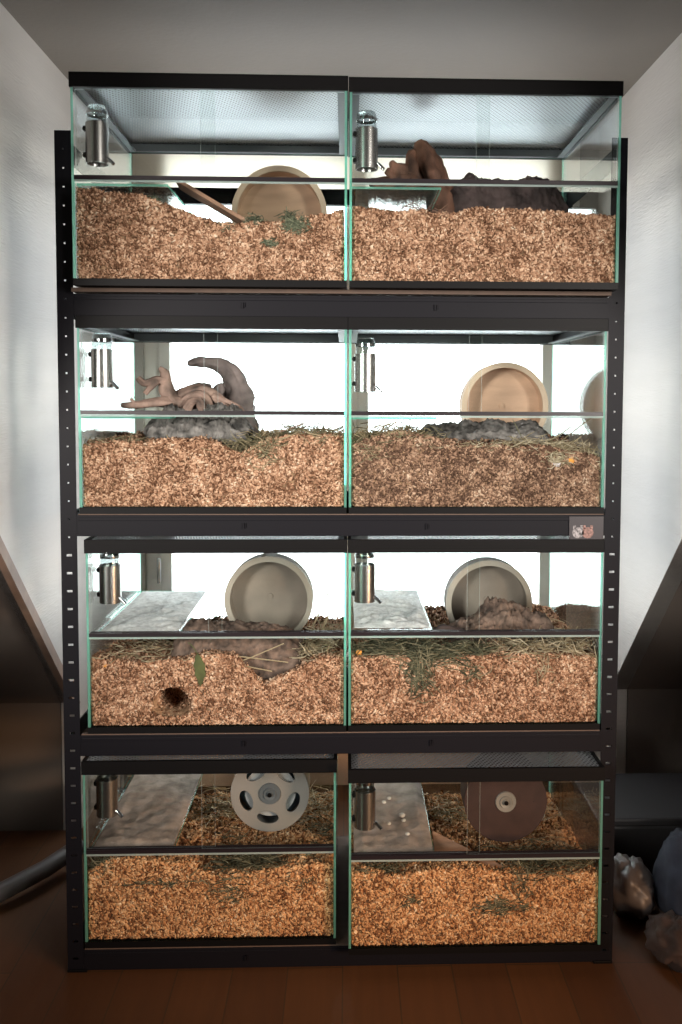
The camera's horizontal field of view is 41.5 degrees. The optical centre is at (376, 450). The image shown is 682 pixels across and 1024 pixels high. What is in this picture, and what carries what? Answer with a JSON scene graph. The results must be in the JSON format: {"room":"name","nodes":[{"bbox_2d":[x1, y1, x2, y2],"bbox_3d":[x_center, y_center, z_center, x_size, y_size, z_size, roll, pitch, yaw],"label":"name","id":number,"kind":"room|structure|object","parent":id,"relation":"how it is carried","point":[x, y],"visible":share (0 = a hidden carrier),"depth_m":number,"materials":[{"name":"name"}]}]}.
{"room":"pet room","nodes":[
{"label":"pet room","id":0,"kind":"room"},
{"bbox_2d":[0,703,62,830],"bbox_3d":[-2.001,0.908,2.580,2.187,0.375,0.050,0,3,-2],"label":"wall","id":1,"kind":"structure","parent":0,"point":[31,782],"depth_m":2.59,"materials":[{"name":"paint"}]},
{"bbox_2d":[0,571,62,702],"bbox_3d":[-1.943,-0.100,1.649,2.238,1.745,1.795,0,3,-2],"label":"wall","id":2,"kind":"structure","parent":0,"point":[23,679],"depth_m":2.41,"materials":[{"name":"paint"}]},
{"bbox_2d":[0,3,107,829],"bbox_3d":[-0.853,0.083,1.821,0.050,2.120,2.045,0,3,-2],"label":"wall","id":3,"kind":"structure","parent":0,"point":[34,93],"depth_m":2.22,"materials":[{"name":"paint"}]},
{"bbox_2d":[0,536,73,698],"bbox_3d":[-0.834,0.164,1.930,0.018,1.203,1.230,0,3,-2],"label":"trim","id":4,"kind":"structure","parent":3,"relation":"attached to","point":[8,569],"depth_m":2.18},
{"bbox_2d":[0,781,681,1023],"bbox_3d":[-0.021,1.262,0.360,6.200,0.060,5.350,0,3,-2],"label":"floor","id":5,"kind":"structure","parent":0,"point":[37,986],"depth_m":1.92,"materials":[{"name":"brown wood"}]},
{"bbox_2d":[0,840,83,902],"bbox_3d":[-1.053,1.080,2.139,0.748,0.074,0.132,-2,4,-37],"label":"hose","id":6,"kind":"object","parent":5,"relation":"on","point":[15,884],"visible":0.7,"depth_m":2.25,"materials":[{"name":"grey plastic"}]},
{"bbox_2d":[54,130,627,972],"bbox_3d":[-0.079,0.226,2.169,1.196,1.800,0.523,0,3,-2],"label":"shelving rack","id":7,"kind":"object","parent":5,"relation":"on","point":[87,301],"visible":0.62,"depth_m":1.93,"materials":[{"name":"black metal"}]},
{"bbox_2d":[68,71,347,289],"bbox_3d":[-0.344,-0.557,2.058,0.556,0.421,0.496,0,3,-2],"label":"terrarium","id":8,"kind":"object","parent":7,"relation":"on","point":[80,83],"visible":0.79,"depth_m":1.93,"materials":[{"name":"clear glass"}]},
{"bbox_2d":[82,104,114,166],"bbox_3d":[-0.575,-0.648,1.857,0.049,0.123,0.059,-3,4,-42],"label":"water bottle","id":9,"kind":"object","parent":8,"relation":"in","point":[96,154],"visible":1,"depth_m":1.84,"materials":[{"name":"silver metal"}]},
{"bbox_2d":[76,187,344,279],"bbox_3d":[-0.344,-0.454,2.064,0.541,0.185,0.473,0,3,-2],"label":"bedding","id":10,"kind":"object","parent":8,"relation":"on","point":[134,238],"visible":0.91,"depth_m":1.83,"materials":[{"name":"brown wood"}]},
{"bbox_2d":[177,183,244,222],"bbox_3d":[-0.347,-0.524,1.923,0.153,0.099,0.056,0,3,-2],"label":"wooden ramp","id":11,"kind":"object","parent":10,"relation":"on","point":[184,187],"visible":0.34,"depth_m":1.90,"materials":[{"name":"brown wood"}]},
{"bbox_2d":[122,192,312,247],"bbox_3d":[-0.335,-0.470,1.853,0.411,0.114,0.059,0,3,-2],"label":"dried herbs","id":12,"kind":"object","parent":10,"relation":"on","point":[292,223],"visible":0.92,"depth_m":1.83,"materials":[{"name":"green plant"}]},
{"bbox_2d":[231,165,326,222],"bbox_3d":[-0.233,-0.565,2.188,0.228,0.228,0.088,0,3,-2],"label":"wheel","id":13,"kind":"object","parent":10,"relation":"on","point":[268,201],"visible":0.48,"depth_m":2.19,"materials":[{"name":"brown wood"}]},
{"bbox_2d":[81,754,337,948],"bbox_3d":[-0.369,0.865,2.204,0.550,0.417,0.496,0,3,-2],"label":"terrarium","id":14,"kind":"object","parent":7,"relation":"on","point":[90,765],"visible":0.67,"depth_m":1.96,"materials":[{"name":"clear glass"}]},
{"bbox_2d":[93,775,122,818],"bbox_3d":[-0.597,0.757,2.002,0.049,0.123,0.059,-3,4,-42],"label":"water bottle","id":15,"kind":"object","parent":14,"relation":"in","point":[106,806],"visible":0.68,"depth_m":1.99,"materials":[{"name":"silver metal"}]},
{"bbox_2d":[94,774,200,846],"bbox_3d":[-0.544,0.860,2.199,0.175,0.012,0.448,0,3,-2],"label":"stone slab","id":16,"kind":"object","parent":14,"relation":"on","point":[153,807],"visible":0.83,"depth_m":2.15,"materials":[{"name":"grey stone"}]},
{"bbox_2d":[88,790,333,939],"bbox_3d":[-0.370,0.967,2.209,0.534,0.185,0.473,0,3,-2],"label":"bedding","id":17,"kind":"object","parent":14,"relation":"on","point":[178,911],"visible":0.63,"depth_m":1.98,"materials":[{"name":"brown wood"}]},
{"bbox_2d":[89,802,333,906],"bbox_3d":[-0.367,0.928,2.132,0.532,0.133,0.328,0,3,-2],"label":"hay","id":18,"kind":"object","parent":17,"relation":"on","point":[254,860],"visible":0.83,"depth_m":1.99},
{"bbox_2d":[186,780,333,842],"bbox_3d":[-0.366,0.927,2.290,0.521,0.070,0.304,0,3,-2],"label":"straw","id":19,"kind":"object","parent":17,"relation":"on","point":[223,804],"visible":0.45,"depth_m":2.32,"materials":[{"name":"brown plant"}]},
{"bbox_2d":[230,754,309,831],"bbox_3d":[-0.252,0.835,2.161,0.184,0.247,0.112,0,3,-2],"label":"wheel","id":20,"kind":"object","parent":17,"relation":"on","point":[268,802],"visible":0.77,"depth_m":2.11,"materials":[{"name":"grey plastic"}]},
{"bbox_2d":[75,315,347,513],"bbox_3d":[-0.354,-0.088,2.149,0.570,0.421,0.496,0,3,-2],"label":"terrarium","id":21,"kind":"object","parent":7,"relation":"on","point":[119,327],"visible":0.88,"depth_m":1.91,"materials":[{"name":"clear glass"}]},
{"bbox_2d":[88,333,118,389],"bbox_3d":[-0.591,-0.192,1.947,0.049,0.123,0.059,-3,4,-42],"label":"water bottle","id":22,"kind":"object","parent":21,"relation":"in","point":[102,361],"visible":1,"depth_m":1.93,"materials":[{"name":"silver metal"}]},
{"bbox_2d":[82,429,343,506],"bbox_3d":[-0.354,0.027,2.156,0.554,0.161,0.473,0,3,-2],"label":"bedding","id":23,"kind":"object","parent":21,"relation":"on","point":[168,471],"visible":0.82,"depth_m":1.92,"materials":[{"name":"brown wood"}]},
{"bbox_2d":[143,402,253,447],"bbox_3d":[-0.399,-0.046,2.031,0.239,0.127,0.192,0,3,-2],"label":"rock","id":24,"kind":"object","parent":23,"relation":"on","point":[216,428],"visible":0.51,"depth_m":1.97,"materials":[{"name":"grey stone"}]},
{"bbox_2d":[121,366,243,410],"bbox_3d":[-0.436,-0.126,2.044,0.277,0.127,0.079,0,3,-4],"label":"driftwood","id":25,"kind":"object","parent":24,"relation":"on","point":[198,395],"visible":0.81,"depth_m":2.03,"materials":[{"name":"brown wood"}]},
{"bbox_2d":[83,419,343,474],"bbox_3d":[-0.354,-0.019,2.151,0.552,0.121,0.473,0,3,-2],"label":"hay","id":26,"kind":"object","parent":23,"relation":"on","point":[244,444],"visible":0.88,"depth_m":1.93},
{"bbox_2d":[276,420,309,435],"bbox_3d":[-0.184,-0.043,1.938,0.084,0.044,0.002,0,3,-2],"label":"twig","id":27,"kind":"object","parent":26,"relation":"on","point":[309,420],"visible":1,"depth_m":1.94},
{"bbox_2d":[187,356,258,436],"bbox_3d":[-0.370,-0.101,2.200,0.179,0.253,0.101,0,3,-2],"label":"root","id":28,"kind":"object","parent":23,"relation":"on","point":[235,387],"visible":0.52,"depth_m":2.18,"materials":[{"name":"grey wood"}]},
{"bbox_2d":[84,536,346,733],"bbox_3d":[-0.350,0.387,2.177,0.558,0.421,0.496,0,3,-2],"label":"terrarium","id":29,"kind":"object","parent":7,"relation":"on","point":[92,544],"visible":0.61,"depth_m":1.93,"materials":[{"name":"clear glass"}]},
{"bbox_2d":[96,553,126,604],"bbox_3d":[-0.582,0.279,1.975,0.049,0.123,0.059,-3,4,-42],"label":"water bottle","id":30,"kind":"object","parent":29,"relation":"in","point":[110,591],"visible":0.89,"depth_m":1.96,"materials":[{"name":"silver metal"}]},
{"bbox_2d":[101,591,205,630],"bbox_3d":[-0.530,0.383,2.187,0.169,0.011,0.418,0,3,-2],"label":"stone slab","id":31,"kind":"object","parent":29,"relation":"on","point":[150,610],"visible":0.99,"depth_m":2.15,"materials":[{"name":"white stone"}]},
{"bbox_2d":[91,615,343,725],"bbox_3d":[-0.351,0.502,2.183,0.543,0.162,0.473,0,3,-2],"label":"bedding","id":32,"kind":"object","parent":29,"relation":"on","point":[129,691],"visible":0.72,"depth_m":1.95,"materials":[{"name":"brown wood"}]},
{"bbox_2d":[188,642,205,685],"bbox_3d":[-0.388,0.464,1.943,0.038,0.098,0.004,1,3,6],"label":"dried leaf","id":33,"kind":"object","parent":32,"relation":"on","point":[199,666],"visible":1,"depth_m":1.94,"materials":[{"name":"green plant"}]},
{"bbox_2d":[92,613,342,663],"bbox_3d":[-0.347,0.440,2.085,0.541,0.076,0.289,0,3,-2],"label":"straw","id":34,"kind":"object","parent":32,"relation":"on","point":[331,641],"visible":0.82,"depth_m":2.01,"materials":[{"name":"plant"}]},
{"bbox_2d":[171,618,303,679],"bbox_3d":[-0.311,0.440,2.043,0.302,0.122,0.171,0,3,-2],"label":"bark","id":35,"kind":"object","parent":32,"relation":"on","point":[242,647],"visible":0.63,"depth_m":1.99,"materials":[{"name":"wood"}]},
{"bbox_2d":[205,652,287,662],"bbox_3d":[-0.282,0.452,1.961,0.180,0.025,0.002,0,3,-2],"label":"stalk","id":36,"kind":"object","parent":32,"relation":"on","point":[205,652],"visible":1,"depth_m":1.96,"materials":[{"name":"beige plant"}]},
{"bbox_2d":[244,665,271,671],"bbox_3d":[-0.273,0.473,1.961,0.090,0.020,0.002,0,3,-2],"label":"stalk","id":37,"kind":"object","parent":32,"relation":"on","point":[244,665],"visible":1,"depth_m":1.96,"materials":[{"name":"beige plant"}]},
{"bbox_2d":[242,643,283,660],"bbox_3d":[-0.268,0.448,1.964,0.131,0.053,0.002,0,3,-2],"label":"stalk","id":38,"kind":"object","parent":32,"relation":"on","point":[282,643],"visible":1,"depth_m":1.96,"materials":[{"name":"beige plant"}]},
{"bbox_2d":[224,553,312,629],"bbox_3d":[-0.265,0.372,2.241,0.216,0.232,0.088,0,3,-2],"label":"wheel","id":39,"kind":"object","parent":32,"relation":"on","point":[275,588],"visible":0.74,"depth_m":2.25,"materials":[{"name":"beige plastic"}]},
{"bbox_2d":[312,587,330,626],"bbox_3d":[-0.131,0.377,2.155,0.048,0.101,0.003,0,3,-2],"label":"stalk","id":40,"kind":"object","parent":32,"relation":"on","point":[330,587],"visible":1,"depth_m":2.15,"materials":[{"name":"white plant"}]},
{"bbox_2d":[322,603,334,629],"bbox_3d":[-0.114,0.395,2.136,0.030,0.066,0.003,0,3,-2],"label":"stalk","id":41,"kind":"object","parent":32,"relation":"on","point":[334,603],"visible":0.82,"depth_m":2.13,"materials":[{"name":"white plant"}]},
{"bbox_2d":[348,751,604,954],"bbox_3d":[0.207,0.872,2.184,0.552,0.410,0.496,0,3,-2],"label":"terrarium","id":42,"kind":"object","parent":7,"relation":"on","point":[593,769],"visible":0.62,"depth_m":1.95,"materials":[{"name":"clear glass"}]},
{"bbox_2d":[352,783,381,830],"bbox_3d":[-0.022,0.775,1.982,0.049,0.123,0.059,-3,4,-42],"label":"water bottle","id":43,"kind":"object","parent":42,"relation":"in","point":[364,795],"visible":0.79,"depth_m":1.97,"materials":[{"name":"silver metal"}]},
{"bbox_2d":[353,783,432,851],"bbox_3d":[0.031,0.864,2.179,0.175,0.011,0.448,0,3,-2],"label":"stone slab","id":44,"kind":"object","parent":42,"relation":"on","point":[406,798],"visible":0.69,"depth_m":2.09,"materials":[{"name":"grey stone"}]},
{"bbox_2d":[351,790,597,945],"bbox_3d":[0.206,0.975,2.190,0.536,0.175,0.473,0,3,-2],"label":"bedding","id":45,"kind":"object","parent":42,"relation":"on","point":[566,911],"visible":0.61,"depth_m":1.96,"materials":[{"name":"brown wood"}]},
{"bbox_2d":[432,831,516,872],"bbox_3d":[0.202,0.908,1.990,0.212,0.054,0.076,2,4,30],"label":"wooden ramp","id":46,"kind":"object","parent":45,"relation":"on","point":[440,843],"visible":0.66,"depth_m":2.03,"materials":[{"name":"brown wood"}]},
{"bbox_2d":[352,836,597,916],"bbox_3d":[0.209,0.941,2.093,0.535,0.130,0.290,0,3,-2],"label":"hay","id":47,"kind":"object","parent":45,"relation":"on","point":[567,862],"visible":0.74,"depth_m":1.97},
{"bbox_2d":[423,791,563,824],"bbox_3d":[0.262,0.934,2.279,0.418,0.060,0.290,0,3,-2],"label":"straw","id":48,"kind":"object","parent":45,"relation":"on","point":[440,810],"visible":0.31,"depth_m":2.30,"materials":[{"name":"brown plant"}]},
{"bbox_2d":[460,752,546,841],"bbox_3d":[0.296,0.837,2.119,0.191,0.252,0.112,0,3,-2],"label":"wheel","id":49,"kind":"object","parent":45,"relation":"on","point":[501,811],"visible":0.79,"depth_m":2.07,"materials":[{"name":"brown"}]},
{"bbox_2d":[348,536,604,731],"bbox_3d":[0.207,0.388,2.195,0.556,0.421,0.496,0,3,-2],"label":"terrarium","id":50,"kind":"object","parent":7,"relation":"on","point":[374,544],"visible":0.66,"depth_m":1.95,"materials":[{"name":"clear glass"}]},
{"bbox_2d":[351,553,381,603],"bbox_3d":[-0.023,0.280,1.993,0.049,0.123,0.059,-3,4,-42],"label":"water bottle","id":51,"kind":"object","parent":50,"relation":"in","point":[364,572],"visible":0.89,"depth_m":1.98,"materials":[{"name":"silver metal"}]},
{"bbox_2d":[353,589,429,627],"bbox_3d":[0.029,0.381,2.220,0.171,0.016,0.388,0,3,-2],"label":"stone slab","id":52,"kind":"object","parent":50,"relation":"on","point":[401,608],"visible":0.91,"depth_m":2.15,"materials":[{"name":"white stone"}]},
{"bbox_2d":[351,603,597,723],"bbox_3d":[0.207,0.501,2.201,0.540,0.166,0.473,0,3,-2],"label":"bedding","id":53,"kind":"object","parent":50,"relation":"on","point":[511,692],"visible":0.62,"depth_m":1.97,"materials":[{"name":"brown wood"}]},
{"bbox_2d":[352,635,522,703],"bbox_3d":[0.132,0.480,2.026,0.376,0.161,0.136,0,3,-2],"label":"hay","id":54,"kind":"object","parent":53,"relation":"on","point":[437,652],"visible":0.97,"depth_m":1.96},
{"bbox_2d":[444,557,531,622],"bbox_3d":[0.276,0.375,2.259,0.214,0.214,0.088,0,3,-2],"label":"wheel","id":55,"kind":"object","parent":53,"relation":"on","point":[495,577],"visible":0.57,"depth_m":2.26,"materials":[{"name":"beige plastic"}]},
{"bbox_2d":[449,596,553,645],"bbox_3d":[0.289,0.408,2.111,0.247,0.135,0.144,0,3,-2],"label":"bark","id":56,"kind":"object","parent":53,"relation":"on","point":[495,613],"visible":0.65,"depth_m":2.08,"materials":[{"name":"brown wood"}]},
{"bbox_2d":[432,624,464,638],"bbox_3d":[0.176,0.418,2.069,0.098,0.037,0.029,0,3,-2],"label":"bark piece","id":57,"kind":"object","parent":56,"relation":"on","point":[441,626],"visible":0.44,"depth_m":2.06,"materials":[{"name":"brown wood"}]},
{"bbox_2d":[457,613,596,684],"bbox_3d":[0.314,0.454,2.151,0.328,0.127,0.376,0,3,-2],"label":"straw","id":58,"kind":"object","parent":53,"relation":"on","point":[527,643],"visible":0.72,"depth_m":1.98,"materials":[{"name":"beige plant"}]},
{"bbox_2d":[348,317,608,513],"bbox_3d":[0.209,-0.087,2.168,0.554,0.421,0.496,0,3,-2],"label":"terrarium","id":59,"kind":"object","parent":7,"relation":"on","point":[568,329],"visible":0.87,"depth_m":1.93,"materials":[{"name":"clear glass"}]},
{"bbox_2d":[352,338,382,393],"bbox_3d":[-0.021,-0.184,1.966,0.049,0.123,0.059,-3,4,-42],"label":"water bottle","id":60,"kind":"object","parent":59,"relation":"in","point":[365,363],"visible":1,"depth_m":1.95,"materials":[{"name":"silver metal"}]},
{"bbox_2d":[351,428,600,506],"bbox_3d":[0.208,0.024,2.174,0.539,0.169,0.473,0,3,-2],"label":"bedding","id":61,"kind":"object","parent":59,"relation":"on","point":[451,475],"visible":0.82,"depth_m":1.94,"materials":[{"name":"brown wood"}]},
{"bbox_2d":[352,419,451,467],"bbox_3d":[0.054,-0.011,1.955,0.214,0.119,0.056,0,3,-2],"label":"hay","id":62,"kind":"object","parent":61,"relation":"on","point":[385,428],"visible":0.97,"depth_m":1.93},
{"bbox_2d":[420,418,548,442],"bbox_3d":[0.249,-0.036,2.123,0.310,0.080,0.172,0,3,-2],"label":"bark","id":63,"kind":"object","parent":61,"relation":"on","point":[489,429],"visible":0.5,"depth_m":2.08,"materials":[{"name":"grey wood"}]},
{"bbox_2d":[459,362,547,427],"bbox_3d":[0.320,-0.112,2.292,0.218,0.218,0.088,0,3,-2],"label":"wheel","id":64,"kind":"object","parent":61,"relation":"on","point":[506,386],"visible":0.67,"depth_m":2.30,"materials":[{"name":"brown wood"}]},
{"bbox_2d":[438,431,600,470],"bbox_3d":[0.303,0.001,1.965,0.361,0.086,0.065,0,3,-2],"label":"straw","id":65,"kind":"object","parent":61,"relation":"on","point":[567,446],"visible":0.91,"depth_m":1.94,"materials":[{"name":"beige plant"}]},
{"bbox_2d":[561,418,590,440],"bbox_3d":[0.429,-0.038,1.976,0.092,0.075,0.007,0,3,4],"label":"stalk","id":66,"kind":"object","parent":65,"relation":"on","point":[589,418],"visible":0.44,"depth_m":1.98,"materials":[{"name":"beige plant"}]},
{"bbox_2d":[348,77,623,291],"bbox_3d":[0.214,-0.555,2.077,0.558,0.419,0.496,0,3,-2],"label":"terrarium","id":67,"kind":"object","parent":7,"relation":"on","point":[611,92],"visible":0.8,"depth_m":1.92,"materials":[{"name":"clear glass"}]},
{"bbox_2d":[353,110,384,171],"bbox_3d":[-0.017,-0.643,1.876,0.049,0.123,0.059,-3,4,-42],"label":"water bottle","id":68,"kind":"object","parent":67,"relation":"in","point":[366,137],"visible":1,"depth_m":1.86,"materials":[{"name":"silver metal"}]},
{"bbox_2d":[355,189,437,211],"bbox_3d":[0.036,-0.558,2.082,0.171,0.008,0.428,0,3,-2],"label":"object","id":69,"kind":"object","parent":67,"relation":"on","point":[390,199],"visible":0.42,"depth_m":1.95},
{"bbox_2d":[352,205,615,282],"bbox_3d":[0.214,-0.438,2.083,0.542,0.156,0.473,0,3,-2],"label":"bedding","id":70,"kind":"object","parent":67,"relation":"on","point":[477,243],"visible":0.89,"depth_m":1.85,"materials":[{"name":"brown wood"}]},
{"bbox_2d":[369,139,454,213],"bbox_3d":[0.090,-0.603,2.094,0.210,0.232,0.090,1,3,11],"label":"driftwood","id":71,"kind":"object","parent":70,"relation":"on","point":[422,161],"visible":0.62,"depth_m":2.06,"materials":[{"name":"brown wood"}]},
{"bbox_2d":[400,199,452,215],"bbox_3d":[0.104,-0.497,1.864,0.113,0.048,0.053,0,3,-2],"label":"hay","id":72,"kind":"object","parent":70,"relation":"on","point":[418,206],"visible":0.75,"depth_m":1.85},
{"bbox_2d":[429,172,568,212],"bbox_3d":[0.285,-0.573,2.134,0.332,0.166,0.187,0,3,-2],"label":"tunnel","id":73,"kind":"object","parent":70,"relation":"on","point":[550,198],"visible":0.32,"depth_m":2.07,"materials":[{"name":"wood"}]},
{"bbox_2d":[569,516,603,538],"bbox_3d":[0.452,0.168,1.938,0.074,0.049,0.001,0,3,-2],"label":"sticker","id":74,"kind":"object","parent":7,"relation":"attached to","point":[580,527],"visible":1,"depth_m":1.94,"materials":[{"name":"grey"}]},
{"bbox_2d":[572,525,583,537],"bbox_3d":[0.434,0.176,1.938,0.025,0.028,0.001,0,3,-2],"label":"print","id":75,"kind":"object","parent":74,"relation":"attached to","point":[577,530],"depth_m":1.94},
{"bbox_2d":[582,525,592,537],"bbox_3d":[0.455,0.176,1.938,0.025,0.028,0.001,0,3,-2],"label":"print","id":76,"kind":"object","parent":74,"relation":"attached to","point":[587,530],"depth_m":1.94},
{"bbox_2d":[571,773,681,873],"bbox_3d":[0.730,1.027,2.466,0.336,0.172,0.286,0,3,-2],"label":"storage box","id":77,"kind":"object","parent":5,"relation":"on","point":[648,806],"visible":0.58,"depth_m":2.40,"materials":[{"name":"black plastic"}]},
{"bbox_2d":[606,853,654,919],"bbox_3d":[0.619,1.061,2.196,0.119,0.132,0.133,1,4,21],"label":"crumpled bag","id":78,"kind":"object","parent":5,"relation":"on","point":[633,889],"visible":0.86,"depth_m":2.15,"materials":[{"name":"plastic"}]},
{"bbox_2d":[644,909,681,972],"bbox_3d":[0.668,1.095,2.021,0.142,0.086,0.170,2,4,31],"label":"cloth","id":79,"kind":"object","parent":5,"relation":"on","point":[663,932],"visible":1,"depth_m":1.99,"materials":[{"name":"brown fabric"}]},
{"bbox_2d":[652,828,681,915],"bbox_3d":[0.733,1.020,2.149,0.120,0.220,0.225,0,3,-2],"label":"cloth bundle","id":80,"kind":"object","parent":5,"relation":"on","point":[667,869],"visible":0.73,"depth_m":2.12,"materials":[{"name":"grey fabric"}]},
{"bbox_2d":[0,0,681,121],"bbox_3d":[-0.013,-0.914,0.235,6.200,0.060,5.350,0,3,-2],"label":"ceiling","id":81,"kind":"structure","parent":0,"point":[591,40],"depth_m":2.17,"materials":[{"name":"paint"}]},
{"bbox_2d":[100,115,599,766],"bbox_3d":[-0.084,0.021,2.937,1.660,2.120,0.140,0,3,-2],"label":"wall","id":82,"kind":"structure","parent":0,"point":[582,350],"depth_m":2.87,"materials":[{"name":"paint"}]},
{"bbox_2d":[112,662,482,786],"bbox_3d":[-0.199,0.881,2.905,1.310,0.405,0.013,0,3,-2],"label":"wall panel","id":83,"kind":"object","parent":82,"relation":"attached to","point":[321,778],"visible":0.07,"depth_m":2.91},
{"bbox_2d":[144,207,560,647],"bbox_3d":[-0.062,-0.182,2.895,1.350,1.650,0.103,0,3,-2],"label":"window","id":84,"kind":"structure","parent":82,"relation":"in","point":[160,566],"depth_m":2.87,"materials":[{"name":"white paint"}]},
{"bbox_2d":[131,118,581,206],"bbox_3d":[-0.057,-0.891,2.786,1.390,0.248,0.038,0,3,-2],"label":"roller blind","id":85,"kind":"object","parent":82,"relation":"attached to","point":[143,164],"visible":0.18,"depth_m":2.79,"materials":[{"name":"fabric"}]},
{"bbox_2d":[590,33,681,773],"bbox_3d":[0.755,0.084,1.911,0.050,2.120,1.970,0,3,-2],"label":"wall","id":86,"kind":"structure","parent":0,"point":[651,113],"depth_m":2.38,"materials":[{"name":"paint"}]},
{"bbox_2d":[617,541,681,688],"bbox_3d":[1.835,-0.099,1.845,2.198,1.740,1.790,0,3,-2],"label":"wall","id":87,"kind":"structure","parent":0,"point":[660,667],"depth_m":2.54,"materials":[{"name":"paint"}]},
{"bbox_2d":[625,689,681,772],"bbox_3d":[1.827,0.909,2.776,2.147,0.380,0.050,0,3,-2],"label":"wall","id":88,"kind":"structure","parent":0,"point":[654,716],"depth_m":2.71,"materials":[{"name":"paint"}]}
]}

